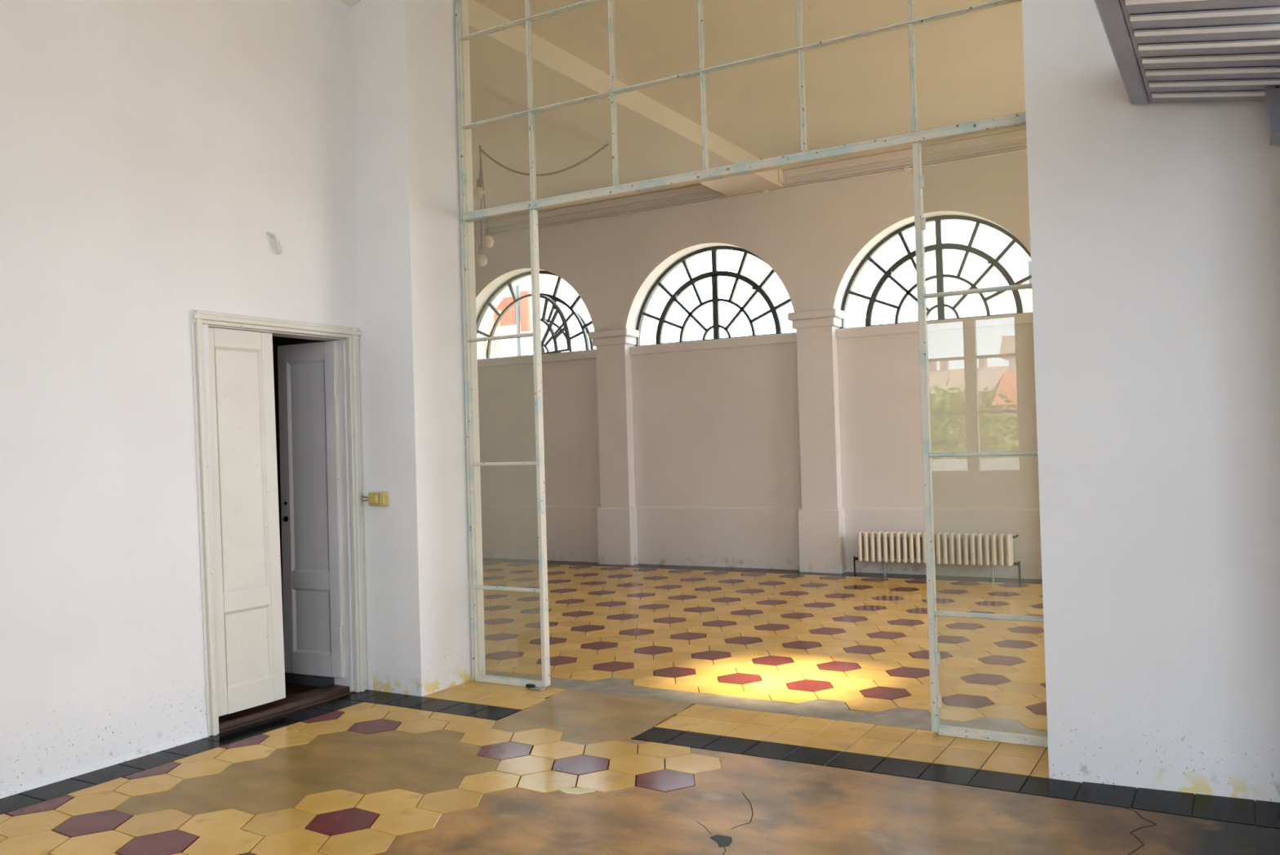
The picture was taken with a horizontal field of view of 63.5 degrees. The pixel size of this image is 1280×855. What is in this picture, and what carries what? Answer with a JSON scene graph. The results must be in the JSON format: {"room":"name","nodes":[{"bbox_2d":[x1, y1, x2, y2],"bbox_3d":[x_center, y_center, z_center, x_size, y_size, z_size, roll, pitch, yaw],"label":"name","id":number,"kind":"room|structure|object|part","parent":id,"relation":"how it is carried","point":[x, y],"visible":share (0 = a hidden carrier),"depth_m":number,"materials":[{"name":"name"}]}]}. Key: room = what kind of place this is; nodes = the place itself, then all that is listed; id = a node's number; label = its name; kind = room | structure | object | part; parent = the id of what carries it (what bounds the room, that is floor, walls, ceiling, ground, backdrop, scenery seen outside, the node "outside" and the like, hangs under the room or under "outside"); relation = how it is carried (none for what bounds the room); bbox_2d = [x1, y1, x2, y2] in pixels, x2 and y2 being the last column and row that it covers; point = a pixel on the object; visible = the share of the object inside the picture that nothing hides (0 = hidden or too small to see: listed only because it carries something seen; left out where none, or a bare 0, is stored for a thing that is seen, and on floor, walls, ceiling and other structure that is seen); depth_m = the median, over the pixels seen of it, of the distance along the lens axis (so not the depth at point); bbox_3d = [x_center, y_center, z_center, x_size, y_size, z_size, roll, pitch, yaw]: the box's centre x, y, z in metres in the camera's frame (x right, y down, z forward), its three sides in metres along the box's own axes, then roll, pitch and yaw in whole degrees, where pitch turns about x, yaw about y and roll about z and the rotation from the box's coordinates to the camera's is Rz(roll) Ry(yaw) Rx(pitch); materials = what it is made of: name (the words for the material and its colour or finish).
{"room":"empty entrance hall","nodes":[
{"label":"empty entrance hall","id":0,"kind":"room"},
{"bbox_2d":[0,0,360,767],"bbox_3d":[-3.641,-0.866,2.857,0.371,5.050,7.741,-2,-1,30],"label":"wall","id":1,"kind":"structure","parent":0,"point":[150,150],"depth_m":4.93,"materials":[{"name":"white paint"}]},
{"bbox_2d":[0,711,208,798],"bbox_3d":[-2.955,1.497,3.905,0.013,0.125,3.045,-2,-1,30],"label":"baseboard","id":2,"kind":"structure","parent":1,"relation":"attached to","point":[15,778],"depth_m":4.73,"materials":[{"name":"white paint"}]},
{"bbox_2d":[266,231,282,253],"bbox_3d":[-2.012,-1.012,5.664,0.095,0.122,0.038,-1,-1,-27],"label":"stub","id":3,"kind":"object","parent":1,"relation":"attached to","point":[277,242],"visible":1,"depth_m":5.66,"materials":[{"name":"white paint"}]},
{"bbox_2d":[190,309,367,736],"bbox_3d":[-2.168,0.506,5.816,0.563,2.186,1.139,-2,-1,30],"label":"door","id":4,"kind":"structure","parent":1,"relation":"in","point":[245,649],"depth_m":5.66,"materials":[{"name":"beige paint"}]},
{"bbox_3d":[-2.211,0.483,5.242,0.050,2.155,0.105,-2,-1,30],"label":"architrave","id":5,"kind":"part","parent":4,"relation":"part of","materials":[{"name":"beige paint"}]},
{"bbox_3d":[-2.126,0.219,5.499,0.013,1.279,0.315,-2,-1,30],"label":"panel","id":6,"kind":"part","parent":4,"relation":"part of","materials":[{"name":"beige paint"}]},
{"bbox_3d":[-2.090,1.158,5.497,0.013,0.393,0.299,-2,-1,30],"label":"panel","id":7,"kind":"part","parent":4,"relation":"part of","materials":[{"name":"beige paint"}]},
{"bbox_3d":[-1.977,-0.562,5.707,0.053,0.066,1.136,-2,-1,30],"label":"architrave","id":8,"kind":"part","parent":4,"relation":"part of","materials":[{"name":"beige paint"}]},
{"bbox_3d":[-2.156,0.557,6.295,0.034,0.034,0.007,-2,-1,26],"label":"keyhole plate","id":9,"kind":"part","parent":4,"relation":"part of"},
{"bbox_3d":[-1.992,0.233,6.239,0.295,1.269,0.013,-2,-1,26],"label":"panel","id":10,"kind":"part","parent":4,"relation":"part of","materials":[{"name":"grey paint"}]},
{"bbox_3d":[-1.965,1.162,6.223,0.295,0.383,0.013,-2,-1,26],"label":"panel","id":11,"kind":"part","parent":4,"relation":"part of","materials":[{"name":"grey paint"}]},
{"bbox_3d":[-1.682,0.483,6.143,0.050,2.155,0.084,-2,-1,30],"label":"architrave","id":12,"kind":"part","parent":4,"relation":"part of","materials":[{"name":"beige paint"}]},
{"bbox_2d":[272,336,334,686],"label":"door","id":13,"kind":"structure","parent":1,"relation":"in","point":[307,679],"depth_m":6.49,"materials":[{"name":"grey paint"}]},
{"bbox_2d":[226,681,323,714],"bbox_3d":[-4.058,1.697,5.767,3.455,0.132,3.141,-2,-1,30],"label":"floor","id":14,"kind":"structure","parent":0,"point":[291,689],"depth_m":6.26,"materials":[{"name":"brown wood"}]},
{"bbox_2d":[350,0,485,696],"bbox_3d":[-3.703,-0.780,7.717,5.858,5.050,0.579,-2,-1,30],"label":"wall","id":15,"kind":"structure","parent":0,"point":[406,140],"depth_m":6.12,"materials":[{"name":"white paint"}]},
{"bbox_2d":[362,492,388,505],"bbox_3d":[-1.580,0.422,6.101,0.215,0.078,0.058,-2,-1,30],"label":"junction box","id":16,"kind":"object","parent":15,"relation":"attached to","point":[374,498],"visible":1,"depth_m":6.05,"materials":[{"name":"plastic"}]},
{"bbox_2d":[0,557,1279,854],"bbox_3d":[-0.771,1.575,5.031,13.126,0.121,14.000,-2,-1,30],"label":"floor","id":17,"kind":"structure","parent":0,"point":[472,766],"depth_m":4.70,"materials":[{"name":"yellow tile"}]},
{"bbox_2d":[454,0,1048,746],"bbox_3d":[0.364,-0.769,5.499,3.398,4.521,0.105,-2,-1,30],"label":"frame","id":18,"kind":"object","parent":17,"relation":"on","point":[914,139],"visible":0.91,"depth_m":5.55,"materials":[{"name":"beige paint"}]},
{"bbox_3d":[-0.777,1.520,6.195,0.501,0.035,0.060,-2,-1,30],"label":"rail","id":19,"kind":"part","parent":18,"relation":"part of","materials":[{"name":"white metal"}]},
{"bbox_3d":[1.649,1.425,4.770,0.530,0.035,0.060,-2,-1,30],"label":"rail","id":20,"kind":"part","parent":18,"relation":"part of","materials":[{"name":"white metal"}]},
{"bbox_2d":[853,530,1021,581],"bbox_3d":[2.934,1.275,10.336,1.656,0.452,0.156,-2,-1,30],"label":"radiator","id":21,"kind":"object","parent":17,"relation":"on","point":[973,548],"visible":0.97,"depth_m":10.24,"materials":[{"name":"beige metal"}]},
{"bbox_2d":[467,0,1026,222],"bbox_3d":[0.917,-2.814,8.762,12.900,0.383,5.900,-2,-1,30],"label":"ceiling","id":22,"kind":"structure","parent":0,"point":[970,66],"depth_m":8.37,"materials":[{"name":"paint"}]},
{"bbox_2d":[473,145,529,208],"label":"pendant light","id":23,"kind":"object","parent":22,"relation":"hanging from","point":[478,193],"depth_m":9.94,"materials":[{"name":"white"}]},
{"bbox_2d":[476,178,480,186],"bbox_3d":[-1.554,-2.354,9.969,0.042,0.080,0.042,-2,-1,30],"label":"socket","id":24,"kind":"object","parent":23,"relation":"attached to","point":[478,181],"depth_m":9.95,"materials":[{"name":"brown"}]},
{"bbox_3d":[-1.551,-2.260,9.967,0.116,0.119,0.114,-2,-1,30],"label":"bulb","id":25,"kind":"part","parent":23,"relation":"part of","materials":[{"name":"beige glass"}]},
{"bbox_2d":[536,142,608,176],"label":"cable","id":26,"kind":"object","parent":22,"relation":"hanging from","point":[570,167],"depth_m":9.52,"materials":[{"name":"brown"}]},
{"bbox_2d":[473,128,1042,578],"bbox_3d":[2.617,-0.699,10.873,13.552,4.635,0.616,-2,-1,30],"label":"wall","id":27,"kind":"structure","parent":0,"point":[770,451],"depth_m":11.42,"materials":[{"name":"paint"}]},
{"bbox_2d":[475,219,493,266],"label":"pendant light","id":28,"kind":"object","parent":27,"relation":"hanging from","point":[487,241],"depth_m":9.90,"materials":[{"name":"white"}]},
{"bbox_2d":[479,245,483,253],"bbox_3d":[-1.531,-1.704,9.955,0.042,0.080,0.042,-2,-1,30],"label":"socket","id":29,"kind":"object","parent":28,"relation":"attached to","point":[481,248],"depth_m":9.94,"materials":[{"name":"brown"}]},
{"bbox_3d":[-1.528,-1.611,9.954,0.116,0.119,0.114,-2,-1,30],"label":"bulb","id":30,"kind":"part","parent":28,"relation":"part of","materials":[{"name":"beige glass"}]},
{"bbox_2d":[485,227,489,235],"bbox_3d":[-1.462,-1.877,9.915,0.042,0.080,0.042,-2,-1,30],"label":"socket","id":31,"kind":"object","parent":28,"relation":"attached to","point":[487,230],"depth_m":9.90,"materials":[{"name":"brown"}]},
{"bbox_3d":[-1.460,-1.783,9.913,0.116,0.119,0.114,-2,-1,30],"label":"bulb","id":32,"kind":"part","parent":28,"relation":"part of","materials":[{"name":"beige glass"}]},
{"bbox_2d":[476,271,594,359],"bbox_3d":[-1.368,-1.454,13.186,2.181,1.102,0.517,-2,-1,30],"label":"window","id":33,"kind":"structure","parent":27,"relation":"in","point":[553,299],"depth_m":13.07,"materials":[{"name":"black metal"}]},
{"bbox_3d":[-1.293,-0.863,13.274,2.166,0.105,0.436,-2,-1,30],"label":"window sill","id":34,"kind":"part","parent":27,"relation":"part of","materials":[{"name":"paint"}]},
{"bbox_3d":[-1.261,0.443,13.242,2.166,2.657,0.356,-2,-1,30],"label":"infill panel","id":35,"kind":"part","parent":27,"relation":"part of","materials":[{"name":"paint"}]},
{"bbox_3d":[-0.309,-1.028,12.423,0.472,0.090,0.256,-2,-1,30],"label":"moulding","id":36,"kind":"part","parent":27,"relation":"part of","materials":[{"name":"paint"}]},
{"bbox_3d":[0.920,-0.949,11.974,2.166,0.105,0.436,-2,-1,30],"label":"window sill","id":37,"kind":"part","parent":27,"relation":"part of","materials":[{"name":"paint"}]},
{"bbox_2d":[635,245,792,346],"bbox_3d":[0.864,-1.540,11.918,2.181,1.102,0.090,-2,-1,30],"label":"window","id":38,"kind":"structure","parent":27,"relation":"in","point":[714,274],"depth_m":11.93,"materials":[{"name":"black metal"}]},
{"bbox_3d":[0.952,0.356,11.943,2.166,2.657,0.356,-2,-1,30],"label":"infill panel","id":39,"kind":"part","parent":27,"relation":"part of","materials":[{"name":"paint"}]},
{"bbox_3d":[2.143,-2.765,10.847,12.300,0.080,0.050,-2,-1,30],"label":"cornice","id":40,"kind":"part","parent":27,"relation":"part of","materials":[{"name":"paint"}]},
{"bbox_3d":[2.153,-2.665,10.858,12.300,0.020,0.020,-2,-1,30],"label":"moulding","id":41,"kind":"part","parent":27,"relation":"part of","materials":[{"name":"paint"}]},
{"bbox_3d":[1.904,-1.114,11.124,0.472,0.090,0.256,-2,-1,30],"label":"moulding","id":42,"kind":"part","parent":27,"relation":"part of","materials":[{"name":"paint"}]},
{"bbox_3d":[3.133,-1.035,10.674,2.166,0.105,0.436,-2,-1,30],"label":"window sill","id":43,"kind":"part","parent":27,"relation":"part of","materials":[{"name":"paint"}]},
{"bbox_2d":[839,215,1032,328],"bbox_3d":[3.077,-1.626,10.618,2.181,1.102,0.090,-2,-1,30],"label":"window","id":44,"kind":"structure","parent":27,"relation":"in","point":[939,246],"depth_m":10.62,"materials":[{"name":"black metal"}]},
{"bbox_3d":[3.166,0.271,10.643,2.166,2.657,0.356,-2,-1,30],"label":"infill panel","id":45,"kind":"part","parent":27,"relation":"part of","materials":[{"name":"paint"}]},
{"bbox_2d":[1022,0,1279,802],"bbox_3d":[3.579,-1.063,3.442,4.244,5.050,0.579,-2,-1,30],"label":"wall","id":46,"kind":"structure","parent":0,"point":[1154,227],"depth_m":4.06,"materials":[{"name":"white paint"}]},
{"bbox_2d":[1093,0,1279,145],"bbox_3d":[1.539,-1.247,2.895,0.510,0.424,2.453,-2,-1,30],"label":"soffit","id":47,"kind":"structure","parent":46,"relation":"attached to","point":[1163,51],"depth_m":3.39,"materials":[{"name":"grey paint"}]},
{"label":"outside","id":48,"kind":"structure","parent":0,"visible":0},
{"bbox_3d":[2.640,4.655,4.187,120.000,0.100,120.000,-2,-1,30],"label":"ground","id":49,"kind":"structure","parent":48,"visible":0},
{"bbox_2d":[481,274,672,359],"bbox_3d":[-3.894,0.752,29.479,7.400,8.950,7.000,-2,-1,30],"label":"house","id":50,"kind":"structure","parent":49,"relation":"on","point":[517,319],"depth_m":26.03,"materials":[{"name":"paint"}]},
{"bbox_2d":[494,296,515,326],"bbox_3d":[-3.409,-2.945,26.233,0.670,0.700,0.090,-2,-1,30],"label":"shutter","id":51,"kind":"object","parent":50,"relation":"hanging from","point":[508,319],"depth_m":26.15,"materials":[{"name":"paint"}]},
{"bbox_2d":[520,290,529,331],"bbox_3d":[-2.886,-2.916,25.926,0.220,1.000,0.090,-2,-1,30],"label":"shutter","id":52,"kind":"object","parent":50,"relation":"hanging from","point":[524,304],"depth_m":25.88,"materials":[{"name":"paint"}]},
{"bbox_2d":[1014,251,1032,312],"bbox_3d":[11.966,0.480,21.285,6.950,8.300,5.070,-2,-1,30],"label":"house","id":53,"kind":"structure","parent":49,"relation":"on","point":[1022,260],"depth_m":20.89,"materials":[{"name":"paint"}]},
{"bbox_3d":[8.070,-3.070,20.715,0.510,0.560,0.140,-2,-1,30],"label":"pane","id":54,"kind":"part","parent":53,"relation":"part of","materials":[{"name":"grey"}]}
]}

